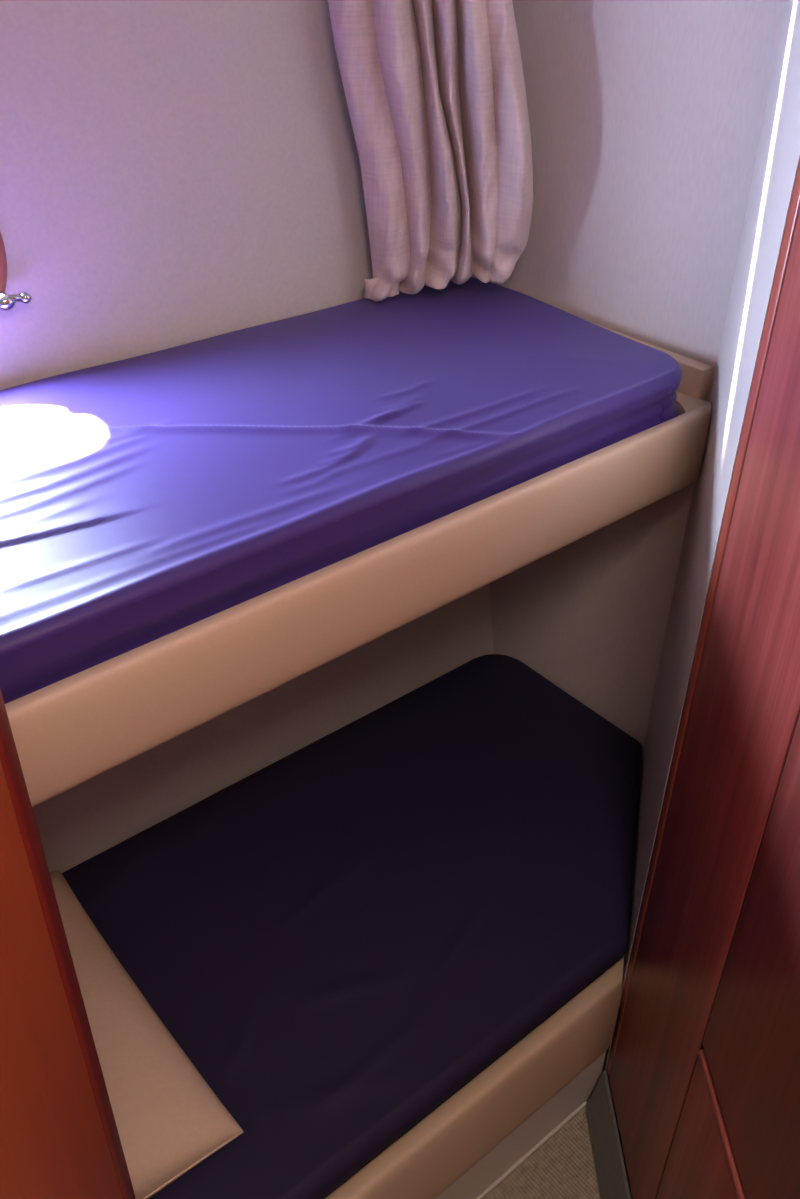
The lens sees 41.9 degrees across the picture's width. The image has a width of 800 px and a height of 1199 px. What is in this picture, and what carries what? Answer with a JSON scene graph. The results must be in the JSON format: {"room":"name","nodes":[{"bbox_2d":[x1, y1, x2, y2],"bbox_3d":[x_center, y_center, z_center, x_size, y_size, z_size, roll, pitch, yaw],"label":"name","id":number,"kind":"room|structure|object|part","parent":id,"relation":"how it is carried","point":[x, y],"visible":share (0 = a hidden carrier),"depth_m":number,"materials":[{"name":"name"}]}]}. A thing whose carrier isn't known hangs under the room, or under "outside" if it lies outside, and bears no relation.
{"room":"boat sleeping cabin","nodes":[
{"label":"boat sleeping cabin","id":0,"kind":"room"},
{"bbox_2d":[0,232,31,310],"bbox_3d":[-0.586,-0.394,1.219,0.275,0.266,0.081,-24,42,-32],"label":"wall lamp","id":1,"kind":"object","parent":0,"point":[7,301],"depth_m":1.29,"materials":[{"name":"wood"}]},
{"bbox_2d":[0,0,492,872],"bbox_3d":[-0.651,-0.216,1.189,2.100,2.340,0.227,-24,42,-32],"label":"wall","id":2,"kind":"structure","parent":0,"point":[173,173],"depth_m":1.44,"materials":[{"name":"paint"}]},
{"bbox_3d":[0.059,-0.864,1.389,0.333,0.018,0.264,-24,42,-32],"label":"rail","id":3,"kind":"object","parent":2,"relation":"attached to","visible":0},
{"bbox_2d":[328,0,532,301],"bbox_3d":[0.052,-0.657,1.501,0.309,0.452,0.123,-3,35,-5],"label":"curtain","id":4,"kind":"object","parent":3,"relation":"hanging from","point":[435,90],"visible":1,"depth_m":1.48,"materials":[{"name":"fabric"}]},
{"bbox_2d":[482,1074,631,1198],"bbox_3d":[0.090,1.274,1.096,2.200,0.040,2.750,-24,42,-32],"label":"floor","id":5,"kind":"structure","parent":0,"point":[563,1166],"depth_m":1.62,"materials":[{"name":"carpet"}]},
{"bbox_2d":[0,689,135,1198],"bbox_3d":[-0.194,0.439,0.240,0.036,2.296,0.860,0,34,-1],"label":"door","id":6,"kind":"structure","parent":5,"relation":"on","point":[60,1139],"depth_m":0.53,"materials":[{"name":"orange wood"}]},
{"bbox_2d":[324,957,623,1198],"bbox_3d":[-0.395,0.787,1.482,2.092,0.317,0.656,-24,42,-32],"label":"bunk","id":7,"kind":"object","parent":5,"relation":"on","point":[470,1140],"visible":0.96,"depth_m":1.47,"materials":[{"name":"beige leather"}]},
{"bbox_2d":[62,654,641,1198],"bbox_3d":[-0.402,0.653,1.400,2.087,0.162,0.646,-24,42,-32],"label":"mattress","id":8,"kind":"object","parent":7,"relation":"on","point":[341,936],"visible":0.84,"depth_m":1.55,"materials":[{"name":"purple fabric"}]},
{"bbox_2d":[49,871,242,1198],"bbox_3d":[-0.626,0.617,1.205,0.713,0.120,0.517,-24,42,-32],"label":"pillow","id":9,"kind":"object","parent":8,"relation":"on","point":[169,1120],"visible":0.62,"depth_m":1.26,"materials":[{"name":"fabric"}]},
{"bbox_2d":[585,161,799,1198],"bbox_3d":[0.442,0.240,0.545,0.229,2.295,1.300,0,34,-1],"label":"wardrobe","id":10,"kind":"object","parent":5,"relation":"on","point":[703,1065],"visible":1,"depth_m":1.07,"materials":[{"name":"red wood"}]},
{"bbox_3d":[0.359,0.985,0.921,0.018,0.471,0.980,0,34,-1],"label":"door","id":11,"kind":"part","parent":10,"relation":"part of","materials":[{"name":"brown wood"}]},
{"bbox_3d":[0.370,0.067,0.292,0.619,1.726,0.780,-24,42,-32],"label":"door","id":12,"kind":"part","parent":10,"relation":"part of","materials":[{"name":"brown wood"}]},
{"bbox_2d":[489,0,785,758],"bbox_3d":[0.929,-0.068,1.000,0.040,2.300,2.650,-24,42,-32],"label":"wall","id":13,"kind":"structure","parent":0,"point":[646,117],"depth_m":1.52,"materials":[{"name":"paint"}]},
{"bbox_2d":[602,0,799,1092],"bbox_3d":[0.515,-0.238,1.243,0.244,2.300,0.464,8,35,11],"label":"wall","id":14,"kind":"structure","parent":0,"point":[778,153],"depth_m":1.26,"materials":[{"name":"paint"}]},
{"bbox_2d":[476,1102,586,1198],"bbox_3d":[-0.350,1.125,1.267,1.696,0.004,0.004,-24,42,-32],"label":"trim","id":15,"kind":"structure","parent":14,"relation":"attached to","point":[584,1104],"depth_m":1.65,"materials":[{"name":"plastic"}]},
{"bbox_3d":[-0.725,0.686,-0.129,0.040,2.300,2.650,-24,42,-32],"label":"wall","id":16,"kind":"structure","parent":0,"visible":0},
{"bbox_2d":[5,320,712,806],"bbox_3d":[-0.480,0.013,1.090,2.092,0.143,0.556,-24,42,-32],"label":"bunk","id":17,"kind":"object","parent":16,"relation":"attached to","point":[67,732],"visible":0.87,"depth_m":1.10,"materials":[{"name":"beige leather"}]},
{"bbox_2d":[0,277,681,703],"bbox_3d":[-0.507,-0.011,1.091,2.066,0.171,0.558,-24,42,-32],"label":"mattress","id":18,"kind":"object","parent":17,"relation":"on","point":[146,498],"visible":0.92,"depth_m":1.21,"materials":[{"name":"purple fabric"}]}
]}

